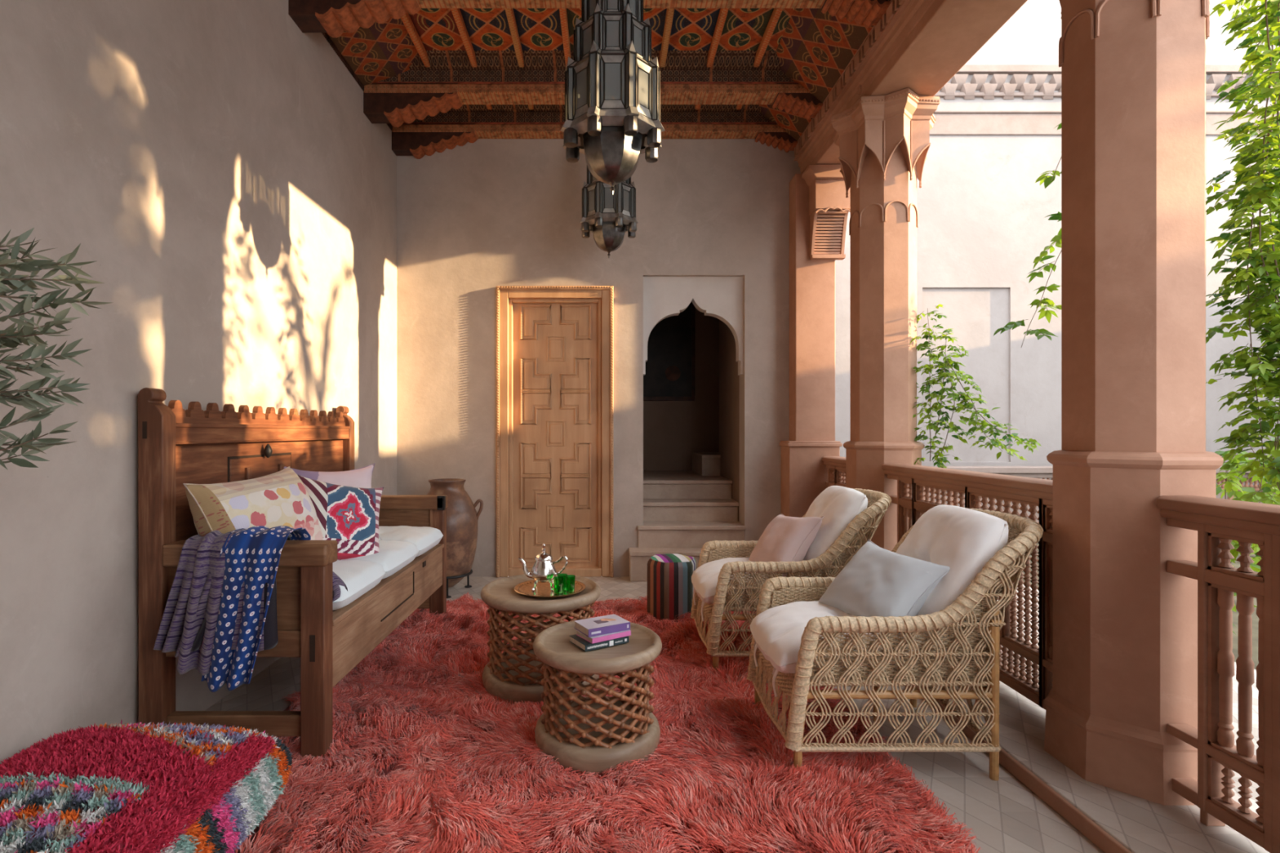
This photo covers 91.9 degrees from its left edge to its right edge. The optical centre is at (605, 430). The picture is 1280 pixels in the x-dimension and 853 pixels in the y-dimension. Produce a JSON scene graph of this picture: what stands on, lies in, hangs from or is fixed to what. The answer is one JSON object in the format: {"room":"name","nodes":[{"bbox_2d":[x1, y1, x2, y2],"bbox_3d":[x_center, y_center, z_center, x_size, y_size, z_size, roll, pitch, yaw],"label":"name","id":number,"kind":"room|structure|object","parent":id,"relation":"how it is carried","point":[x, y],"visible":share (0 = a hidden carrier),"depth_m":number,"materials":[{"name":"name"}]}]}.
{"room":"traditional dwelling","nodes":[
{"label":"traditional dwelling","id":0,"kind":"room"},
{"bbox_2d":[0,0,396,764],"bbox_3d":[-1.915,-0.800,2.500,0.250,4.500,11.400,0,0,0],"label":"wall","id":1,"kind":"structure","parent":0,"point":[228,184],"depth_m":2.42,"materials":[{"name":"beige paint"}]},
{"bbox_2d":[321,32,392,130],"bbox_3d":[-1.784,-2.520,3.388,0.012,0.030,3.776,0,0,0],"label":"trim","id":2,"kind":"structure","parent":1,"relation":"attached to","point":[332,45],"depth_m":4.24,"materials":[{"name":"brown wood"}]},
{"bbox_2d":[326,17,419,124],"bbox_3d":[-1.550,-2.660,1.050,0.480,0.240,8.500,0,0,0],"label":"ceiling","id":3,"kind":"structure","parent":0,"point":[379,52],"depth_m":4.27,"materials":[{"name":"paint"}]},
{"bbox_2d":[396,138,800,576],"bbox_3d":[-0.035,-0.900,5.410,3.510,4.300,0.220,0,0,0],"label":"wall","id":4,"kind":"structure","parent":0,"point":[479,216],"depth_m":5.30,"materials":[{"name":"beige paint"}]},
{"bbox_2d":[496,285,613,577],"bbox_3d":[-0.435,0.007,5.335,1.000,2.485,0.160,0,0,0],"label":"door","id":5,"kind":"structure","parent":4,"relation":"in","point":[555,344],"depth_m":5.36,"materials":[{"name":"brown wood"}]},
{"bbox_2d":[643,276,743,375],"bbox_3d":[0.755,-0.912,5.412,0.870,0.845,0.115,0,0,0],"label":"archway","id":6,"kind":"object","parent":4,"relation":"attached to","point":[722,298],"depth_m":5.36,"materials":[{"name":"paint"}]},
{"bbox_2d":[408,8,794,50],"bbox_3d":[-0.045,-2.780,1.050,2.570,0.100,8.500,0,0,0],"label":"ceiling","id":7,"kind":"structure","parent":0,"point":[487,28],"depth_m":4.20,"materials":[{"name":"paint"}]},
{"bbox_2d":[400,12,430,66],"bbox_3d":[-1.310,-2.703,4.110,0.044,0.055,0.900,0,0,0],"label":"rib","id":8,"kind":"object","parent":7,"relation":"attached to","point":[406,19],"visible":0.87,"depth_m":4.23,"materials":[{"name":"brown wood"}]},
{"bbox_2d":[450,8,477,66],"bbox_3d":[-0.965,-2.703,4.110,0.044,0.055,0.900,0,0,0],"label":"rib","id":9,"kind":"object","parent":7,"relation":"attached to","point":[456,13],"visible":0.87,"depth_m":4.20,"materials":[{"name":"brown wood"}]},
{"bbox_2d":[485,104,492,111],"bbox_3d":[-0.965,-2.703,4.960,0.044,0.055,0.440,0,0,0],"label":"rib","id":10,"kind":"object","parent":7,"relation":"attached to","point":[488,106],"visible":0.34,"depth_m":5.12,"materials":[{"name":"brown wood"}]},
{"bbox_2d":[504,8,524,66],"bbox_3d":[-0.620,-2.703,4.110,0.044,0.055,0.900,0,0,0],"label":"rib","id":11,"kind":"object","parent":7,"relation":"attached to","point":[509,11],"visible":0.95,"depth_m":4.20,"materials":[{"name":"brown wood"}]},
{"bbox_2d":[528,104,533,111],"bbox_3d":[-0.620,-2.703,4.960,0.044,0.055,0.440,0,0,0],"label":"rib","id":12,"kind":"object","parent":7,"relation":"attached to","point":[531,107],"visible":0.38,"depth_m":5.12,"materials":[{"name":"brown wood"}]},
{"bbox_2d":[559,8,570,66],"bbox_3d":[-0.275,-2.703,4.110,0.044,0.055,0.900,0,0,0],"label":"rib","id":13,"kind":"object","parent":7,"relation":"attached to","point":[563,14],"visible":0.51,"depth_m":4.17,"materials":[{"name":"brown wood"}]},
{"bbox_2d":[288,0,890,37],"bbox_3d":[-0.065,-2.530,3.505,3.450,0.409,0.310,0,0,0],"label":"ceiling beam","id":14,"kind":"structure","parent":7,"relation":"attached to","point":[332,17],"depth_m":3.59,"materials":[{"name":"brown wood"}]},
{"bbox_2d":[363,50,823,127],"bbox_3d":[-0.065,-2.530,4.585,3.450,0.409,0.310,0,0,0],"label":"ceiling beam","id":15,"kind":"structure","parent":7,"relation":"attached to","point":[451,81],"depth_m":4.57,"materials":[{"name":"brown wood"}]},
{"bbox_2d":[391,104,797,159],"bbox_3d":[-0.065,-2.530,5.162,3.450,0.409,0.265,0,0,0],"label":"ceiling beam","id":16,"kind":"structure","parent":7,"relation":"attached to","point":[469,123],"depth_m":5.17,"materials":[{"name":"brown wood"}]},
{"bbox_2d":[579,65,638,257],"bbox_3d":[0.022,-1.997,4.540,0.428,1.464,0.428,0,0,0],"label":"lantern","id":17,"kind":"object","parent":7,"relation":"hanging from","point":[608,227],"visible":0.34,"depth_m":4.45,"materials":[{"name":"grey metal"}]},
{"bbox_2d":[560,0,664,195],"bbox_3d":[0.032,-1.940,3.020,0.498,1.579,0.498,0,0,-45],"label":"lantern","id":18,"kind":"object","parent":7,"relation":"hanging from","point":[612,136],"visible":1,"depth_m":2.92,"materials":[{"name":"grey metal"}]},
{"bbox_2d":[613,8,620,66],"bbox_3d":[0.070,-2.703,4.110,0.044,0.055,0.900,0,0,0],"label":"rib","id":19,"kind":"object","parent":7,"relation":"attached to","point":[614,25],"visible":0.3,"depth_m":4.20,"materials":[{"name":"brown wood"}]},
{"bbox_2d":[659,8,674,66],"bbox_3d":[0.415,-2.703,4.110,0.044,0.055,0.900,0,0,0],"label":"rib","id":20,"kind":"object","parent":7,"relation":"attached to","point":[669,12],"visible":0.98,"depth_m":4.20,"materials":[{"name":"brown wood"}]},
{"bbox_2d":[694,104,701,109],"bbox_3d":[0.760,-2.703,4.960,0.044,0.055,0.440,0,0,0],"label":"rib","id":21,"kind":"object","parent":7,"relation":"attached to","point":[696,106],"visible":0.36,"depth_m":5.12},
{"bbox_2d":[706,8,728,66],"bbox_3d":[0.760,-2.703,4.110,0.044,0.055,0.900,0,0,0],"label":"rib","id":22,"kind":"object","parent":7,"relation":"attached to","point":[722,15],"visible":0.92,"depth_m":4.20,"materials":[{"name":"brown wood"}]},
{"bbox_2d":[736,104,742,111],"bbox_3d":[1.105,-2.703,4.960,0.044,0.055,0.440,0,0,0],"label":"rib","id":23,"kind":"object","parent":7,"relation":"attached to","point":[739,106],"visible":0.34,"depth_m":5.12,"materials":[{"name":"brown wood"}]},
{"bbox_2d":[753,8,782,66],"bbox_3d":[1.105,-2.703,4.110,0.044,0.055,0.900,0,0,0],"label":"rib","id":24,"kind":"object","parent":7,"relation":"attached to","point":[776,12],"visible":0.87,"depth_m":4.20,"materials":[{"name":"brown wood"}]},
{"bbox_2d":[643,307,739,521],"bbox_3d":[0.975,-0.550,6.460,2.550,3.600,1.880,0,0,0],"label":"wall","id":25,"kind":"structure","parent":0,"point":[673,430],"depth_m":7.25,"materials":[{"name":"paint"}]},
{"bbox_2d":[643,302,695,400],"bbox_3d":[0.660,-0.940,7.224,0.760,1.180,0.048,0,0,0],"label":"painting","id":26,"kind":"object","parent":25,"relation":"attached to","point":[670,364],"visible":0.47,"depth_m":7.22,"materials":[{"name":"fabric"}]},
{"bbox_2d":[204,576,1259,852],"bbox_3d":[0.705,1.350,2.650,5.390,0.200,11.700,0,0,0],"label":"floor","id":27,"kind":"structure","parent":0,"point":[1005,815],"depth_m":2.26,"materials":[{"name":"stone"}]},
{"bbox_2d":[0,227,111,470],"bbox_3d":[-1.427,0.305,0.959,0.669,1.891,1.027,0,0,0],"label":"tree","id":28,"kind":"object","parent":27,"relation":"on","point":[11,339],"visible":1,"depth_m":1.33,"materials":[{"name":"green plant"}]},
{"bbox_2d":[137,387,448,760],"bbox_3d":[-1.405,0.543,3.223,0.715,1.413,1.801,0,0,0],"label":"bench","id":29,"kind":"object","parent":27,"relation":"on","point":[177,446],"visible":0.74,"depth_m":2.40,"materials":[{"name":"brown wood"}]},
{"bbox_2d":[153,534,211,657],"bbox_3d":[-1.485,0.611,2.358,0.337,0.437,0.217,0,0,0],"label":"throw blanket","id":30,"kind":"object","parent":29,"relation":"on","point":[168,639],"visible":0.45,"depth_m":2.28,"materials":[{"name":"purple fabric"}]},
{"bbox_2d":[176,528,245,675],"bbox_3d":[-1.460,0.632,2.358,0.203,0.505,0.251,0,0,0],"label":"throw blanket","id":31,"kind":"object","parent":29,"relation":"hanging from","point":[207,560],"visible":0.52,"depth_m":2.26,"materials":[{"name":"purple fabric"}]},
{"bbox_2d":[200,525,311,692],"bbox_3d":[-1.331,0.654,2.358,0.294,0.571,0.281,0,0,0],"label":"throw blanket","id":32,"kind":"object","parent":29,"relation":"on","point":[252,554],"visible":0.82,"depth_m":2.25,"materials":[{"name":"fabric"}]},
{"bbox_2d":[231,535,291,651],"bbox_3d":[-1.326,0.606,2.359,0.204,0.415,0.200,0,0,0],"label":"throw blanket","id":33,"kind":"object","parent":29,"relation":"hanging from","point":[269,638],"visible":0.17,"depth_m":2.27,"materials":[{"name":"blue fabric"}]},
{"bbox_2d":[332,525,443,610],"bbox_3d":[-1.359,0.670,3.235,0.626,0.139,1.580,0,0,0],"label":"bench cushion","id":34,"kind":"object","parent":29,"relation":"on","point":[399,545],"visible":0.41,"depth_m":3.04,"materials":[{"name":"fabric"}]},
{"bbox_2d":[182,466,323,540],"bbox_3d":[-1.475,0.415,2.680,0.330,0.481,0.759,0,0,7],"label":"throw pillow","id":35,"kind":"object","parent":34,"relation":"on","point":[280,498],"visible":0.54,"depth_m":2.50,"materials":[{"name":"beige fabric"}]},
{"bbox_2d":[284,462,381,540],"bbox_3d":[-1.499,0.415,3.399,0.529,0.472,0.253,0,0,-42],"label":"throw pillow","id":36,"kind":"object","parent":34,"relation":"on","point":[361,477],"visible":0.2,"depth_m":3.41,"materials":[{"name":"pink fabric"}]},
{"bbox_2d":[332,571,347,611],"bbox_3d":[-1.120,0.650,2.495,0.130,0.224,0.100,0,0,0],"label":"throw blanket","id":37,"kind":"object","parent":34,"relation":"on","point":[336,580],"visible":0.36,"depth_m":2.46,"materials":[{"name":"purple fabric"}]},
{"bbox_2d":[296,473,384,560],"bbox_3d":[-1.314,0.455,3.059,0.516,0.497,0.261,0,0,-39],"label":"throw pillow","id":38,"kind":"object","parent":34,"relation":"on","point":[348,516],"visible":0.62,"depth_m":3.01,"materials":[{"name":"multicoloured fabric"}]},
{"bbox_2d":[446,568,472,598],"bbox_3d":[-1.242,1.173,4.812,0.405,0.155,0.406,0,0,0],"label":"stand","id":39,"kind":"object","parent":27,"relation":"on","point":[467,575],"visible":0.41,"depth_m":4.68,"materials":[{"name":"black metal"}]},
{"bbox_2d":[426,478,483,587],"bbox_3d":[-1.235,0.798,4.820,0.468,0.833,0.468,0,0,28],"label":"clay jar","id":40,"kind":"object","parent":39,"relation":"on","point":[462,517],"visible":0.58,"depth_m":4.69,"materials":[{"name":"brown ceramic"}]},
{"bbox_2d":[234,591,981,852],"bbox_3d":[-0.181,1.191,2.790,2.636,0.116,3.492,0,0,0],"label":"shag rug","id":41,"kind":"object","parent":27,"relation":"on","point":[422,758],"visible":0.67,"depth_m":2.17,"materials":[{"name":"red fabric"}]},
{"bbox_2d":[0,720,293,852],"bbox_3d":[-1.401,1.051,1.600,0.771,0.343,0.900,0,0,0],"label":"floor cushion","id":42,"kind":"object","parent":41,"relation":"on","point":[135,788],"visible":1,"depth_m":1.64,"materials":[{"name":"fabric"}]},
{"bbox_2d":[480,574,600,706],"bbox_3d":[-0.319,1.008,3.063,0.591,0.480,0.591,0,0,20],"label":"side table","id":43,"kind":"object","parent":41,"relation":"on","point":[517,675],"visible":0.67,"depth_m":2.86,"materials":[{"name":"brown wood"}]},
{"bbox_2d":[514,579,586,597],"bbox_3d":[-0.272,0.771,3.030,0.352,0.014,0.352,0,0,0],"label":"tray","id":44,"kind":"object","parent":43,"relation":"on","point":[541,589],"visible":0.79,"depth_m":3.00,"materials":[{"name":"gold metal"}]},
{"bbox_2d":[518,543,568,590],"bbox_3d":[-0.308,0.664,3.055,0.243,0.217,0.124,0,0,0],"label":"teapot","id":45,"kind":"object","parent":44,"relation":"on","point":[544,570],"visible":0.98,"depth_m":3.02,"materials":[{"name":"silver metal"}]},
{"bbox_2d":[552,576,564,593],"bbox_3d":[-0.227,0.737,2.955,0.051,0.072,0.051,0,0,0],"label":"tea glass","id":46,"kind":"object","parent":44,"relation":"on","point":[557,580],"visible":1,"depth_m":2.94,"materials":[{"name":"green glass"}]},
{"bbox_2d":[557,573,567,590],"bbox_3d":[-0.212,0.737,3.015,0.051,0.072,0.051,0,0,0],"label":"tea glass","id":47,"kind":"object","parent":44,"relation":"on","point":[562,575],"visible":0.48,"depth_m":3.00,"materials":[{"name":"green glass"}]},
{"bbox_2d":[564,574,575,591],"bbox_3d":[-0.172,0.737,2.985,0.051,0.072,0.051,0,0,0],"label":"tea glass","id":48,"kind":"object","parent":44,"relation":"on","point":[570,579],"visible":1,"depth_m":2.97,"materials":[{"name":"green glass"}]},
{"bbox_2d":[533,621,662,774],"bbox_3d":[-0.033,1.036,2.475,0.514,0.423,0.514,0,0,0],"label":"side table","id":49,"kind":"object","parent":41,"relation":"on","point":[596,732],"visible":0.94,"depth_m":2.31,"materials":[{"name":"brown wood"}]},
{"bbox_2d":[568,634,629,651],"bbox_3d":[-0.027,0.825,2.450,0.198,0.024,0.133,0,0,-31],"label":"book","id":50,"kind":"object","parent":49,"relation":"on","point":[577,641],"visible":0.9,"depth_m":2.40,"materials":[{"name":"black paper"}]},
{"bbox_2d":[576,630,631,644],"bbox_3d":[-0.009,0.802,2.458,0.180,0.020,0.122,0,0,-33],"label":"book","id":51,"kind":"object","parent":50,"relation":"on","point":[599,638],"visible":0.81,"depth_m":2.41,"materials":[{"name":"pink paper"}]},
{"bbox_2d":[573,613,630,637],"bbox_3d":[-0.015,0.777,2.471,0.188,0.031,0.126,0,0,-29],"label":"book","id":52,"kind":"object","parent":51,"relation":"on","point":[596,626],"visible":1,"depth_m":2.44,"materials":[{"name":"paper"}]},
{"bbox_2d":[647,553,696,622],"bbox_3d":[0.440,1.042,4.130,0.339,0.409,0.305,0,0,-10],"label":"pouffe","id":53,"kind":"object","parent":41,"relation":"on","point":[670,588],"visible":0.84,"depth_m":4.00,"materials":[{"name":"multicoloured fabric"}]},
{"bbox_2d":[628,452,745,582],"bbox_3d":[1.125,0.750,6.150,1.858,1.000,2.100,0,0,0],"label":"staircase","id":54,"kind":"structure","parent":27,"relation":"on","point":[683,511],"depth_m":5.54,"materials":[{"name":"paint"}]},
{"bbox_2d":[690,488,891,670],"bbox_3d":[1.021,0.792,3.445,1.021,0.915,0.678,0,0,0],"label":"wicker armchair","id":55,"kind":"object","parent":27,"relation":"on","point":[846,543],"visible":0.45,"depth_m":3.14,"materials":[{"name":"wicker"}]},
{"bbox_2d":[691,557,822,621],"bbox_3d":[0.820,0.874,3.445,0.662,0.274,0.526,0,0,0],"label":"seat cushion","id":56,"kind":"object","parent":55,"relation":"on","point":[704,578],"visible":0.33,"depth_m":3.37,"materials":[{"name":"white fabric"}]},
{"bbox_2d":[748,513,824,577],"bbox_3d":[0.975,0.625,3.410,0.272,0.361,0.492,0,0,-12],"label":"throw pillow","id":57,"kind":"object","parent":56,"relation":"on","point":[784,539],"visible":0.87,"depth_m":3.27,"materials":[{"name":"pink fabric"}]},
{"bbox_2d":[802,485,867,576],"bbox_3d":[1.216,0.565,3.445,0.359,0.509,0.544,0,0,-1],"label":"cushion","id":58,"kind":"object","parent":55,"relation":"on","point":[839,505],"visible":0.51,"depth_m":3.26,"materials":[{"name":"white fabric"}]},
{"bbox_2d":[779,164,850,517],"bbox_3d":[1.762,-0.440,5.215,0.555,3.380,0.570,0,0,0],"label":"column","id":59,"kind":"structure","parent":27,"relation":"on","point":[820,207],"depth_m":5.12,"materials":[{"name":"paint"}]},
{"bbox_2d":[746,507,1043,781],"bbox_3d":[1.151,0.792,2.515,1.021,0.915,0.678,0,0,0],"label":"wicker armchair","id":60,"kind":"object","parent":27,"relation":"on","point":[960,666],"visible":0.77,"depth_m":2.21,"materials":[{"name":"wicker"}]},
{"bbox_2d":[749,600,946,697],"bbox_3d":[0.950,0.874,2.515,0.662,0.274,0.526,0,0,0],"label":"seat cushion","id":61,"kind":"object","parent":60,"relation":"on","point":[777,632],"visible":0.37,"depth_m":2.45,"materials":[{"name":"white fabric"}]},
{"bbox_2d":[818,539,950,644],"bbox_3d":[1.109,0.635,2.505,0.281,0.303,0.485,0,0,-17],"label":"throw pillow","id":62,"kind":"object","parent":61,"relation":"on","point":[877,581],"visible":0.84,"depth_m":2.40,"materials":[{"name":"grey fabric"}]},
{"bbox_2d":[896,504,1008,646],"bbox_3d":[1.345,0.565,2.515,0.361,0.506,0.544,0,0,2],"label":"cushion","id":63,"kind":"object","parent":60,"relation":"on","point":[960,539],"visible":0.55,"depth_m":2.33,"materials":[{"name":"white fabric"}]},
{"bbox_2d":[908,686,1132,852],"bbox_3d":[1.482,1.222,0.925,0.016,0.057,8.250,0,0,0],"label":"trim","id":64,"kind":"structure","parent":27,"relation":"on","point":[1086,826],"depth_m":2.02,"materials":[{"name":"brown wood"}]},
{"bbox_2d":[929,680,1269,852],"bbox_3d":[1.755,1.220,0.925,0.530,0.060,8.250,0,0,0],"label":"trim","id":65,"kind":"structure","parent":27,"relation":"on","point":[1140,825],"depth_m":1.95,"materials":[{"name":"stone"}]},
{"bbox_2d":[822,456,845,487],"bbox_3d":[1.836,0.699,4.729,0.142,0.982,0.662,0,0,0],"label":"balustrade","id":66,"kind":"object","parent":65,"relation":"on","point":[836,465],"visible":0.11,"depth_m":4.84,"materials":[{"name":"paint"}]},
{"bbox_2d":[830,87,940,551],"bbox_3d":[1.872,-0.467,4.181,0.660,3.323,0.659,0,0,22],"label":"column","id":67,"kind":"structure","parent":65,"relation":"on","point":[883,141],"depth_m":4.00,"materials":[{"name":"pink paint"}]},
{"bbox_2d":[909,303,1041,468],"bbox_3d":[2.345,-0.278,3.955,0.787,1.094,0.323,0,0,19],"label":"climbing vine","id":68,"kind":"object","parent":67,"relation":"attached to","point":[948,363],"visible":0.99,"depth_m":3.98,"materials":[{"name":"green plant"}]},
{"bbox_2d":[881,463,1053,710],"bbox_3d":[1.836,0.699,3.174,0.142,0.982,1.577,0,0,0],"label":"balustrade","id":69,"kind":"object","parent":65,"relation":"on","point":[914,482],"visible":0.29,"depth_m":2.74,"materials":[{"name":"paint"}]},
{"bbox_2d":[1044,0,1223,805],"bbox_3d":[1.872,-0.467,2.205,0.660,3.323,0.659,0,0,22],"label":"column","id":70,"kind":"structure","parent":65,"relation":"on","point":[1133,72],"depth_m":2.05,"materials":[{"name":"pink paint"}]},
{"bbox_2d":[794,0,1027,173],"bbox_3d":[1.844,-2.500,1.050,0.492,0.740,8.500,0,0,0],"label":"beam","id":71,"kind":"structure","parent":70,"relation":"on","point":[919,46],"depth_m":3.59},
{"bbox_2d":[993,123,1061,346],"bbox_3d":[2.237,-1.230,3.050,0.626,1.641,0.394,0,0,0],"label":"vine","id":72,"kind":"object","parent":71,"relation":"hanging from","point":[1047,180],"visible":0.34,"depth_m":3.09,"materials":[{"name":"green plant"}]},
{"bbox_2d":[1205,0,1279,554],"bbox_3d":[2.376,-0.802,2.170,0.602,2.516,0.401,0,0,-34],"label":"climbing vine","id":73,"kind":"object","parent":70,"relation":"attached to","point":[1260,192],"visible":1,"depth_m":2.14,"materials":[{"name":"green plant"}]},
{"bbox_2d":[1249,0,1279,116],"bbox_3d":[2.753,-1.683,2.427,0.493,1.024,0.365,0,0,0],"label":"vine","id":74,"kind":"object","parent":73,"relation":"attached to","point":[1277,53],"visible":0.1,"depth_m":2.48,"materials":[{"name":"green plant"}]},
{"bbox_2d":[1155,495,1279,852],"bbox_3d":[1.836,0.699,0.494,0.142,0.982,2.988,0,0,0],"label":"balustrade","id":75,"kind":"object","parent":65,"relation":"on","point":[1217,522],"visible":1,"depth_m":1.79,"materials":[{"name":"paint"}]},
{"bbox_2d":[1214,437,1279,633],"bbox_3d":[2.742,0.443,2.663,0.881,0.832,0.471,0,0,-26],"label":"climbing vine","id":76,"kind":"object","parent":27,"relation":"on","point":[1232,490],"visible":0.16,"depth_m":2.54,"materials":[{"name":"green plant"}]},
{"bbox_2d":[759,0,890,141],"bbox_3d":[1.450,-2.600,1.050,0.460,0.360,8.500,0,0,0],"label":"ceiling","id":77,"kind":"structure","parent":0,"point":[815,48],"depth_m":4.20,"materials":[{"name":"paint"}]},
{"bbox_2d":[835,0,1279,488],"bbox_3d":[6.250,-2.350,8.650,8.700,7.600,0.300,0,0,0],"label":"wall","id":78,"kind":"structure","parent":0,"point":[984,224],"depth_m":8.50,"materials":[{"name":"paint"}]},
{"bbox_2d":[929,64,1279,134],"bbox_3d":[6.400,-4.525,8.460,8.400,0.930,0.080,0,0,0],"label":"trim","id":79,"kind":"structure","parent":78,"relation":"attached to","point":[947,122],"depth_m":8.47,"materials":[{"name":"paint"}]},
{"bbox_2d":[933,74,1276,99],"bbox_3d":[6.515,-4.700,8.450,8.430,0.300,0.080,0,0,0],"label":"trim","id":80,"kind":"structure","parent":78,"relation":"attached to","point":[1215,82],"depth_m":8.43,"materials":[{"name":"paint"}]},
{"label":"outside","id":81,"kind":"structure","parent":0,"visible":0},
{"bbox_2d":[1022,542,1259,669],"bbox_3d":[7.000,1.390,2.650,7.200,0.220,11.700,0,0,0],"label":"ground","id":82,"kind":"structure","parent":81,"point":[1235,615],"depth_m":4.03,"materials":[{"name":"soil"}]},
{"bbox_2d":[844,466,1275,523],"bbox_3d":[6.575,0.850,7.780,8.150,0.800,0.240,0,0,0],"label":"parapet","id":83,"kind":"object","parent":82,"relation":"on","point":[1035,472],"visible":0.06,"depth_m":7.70,"materials":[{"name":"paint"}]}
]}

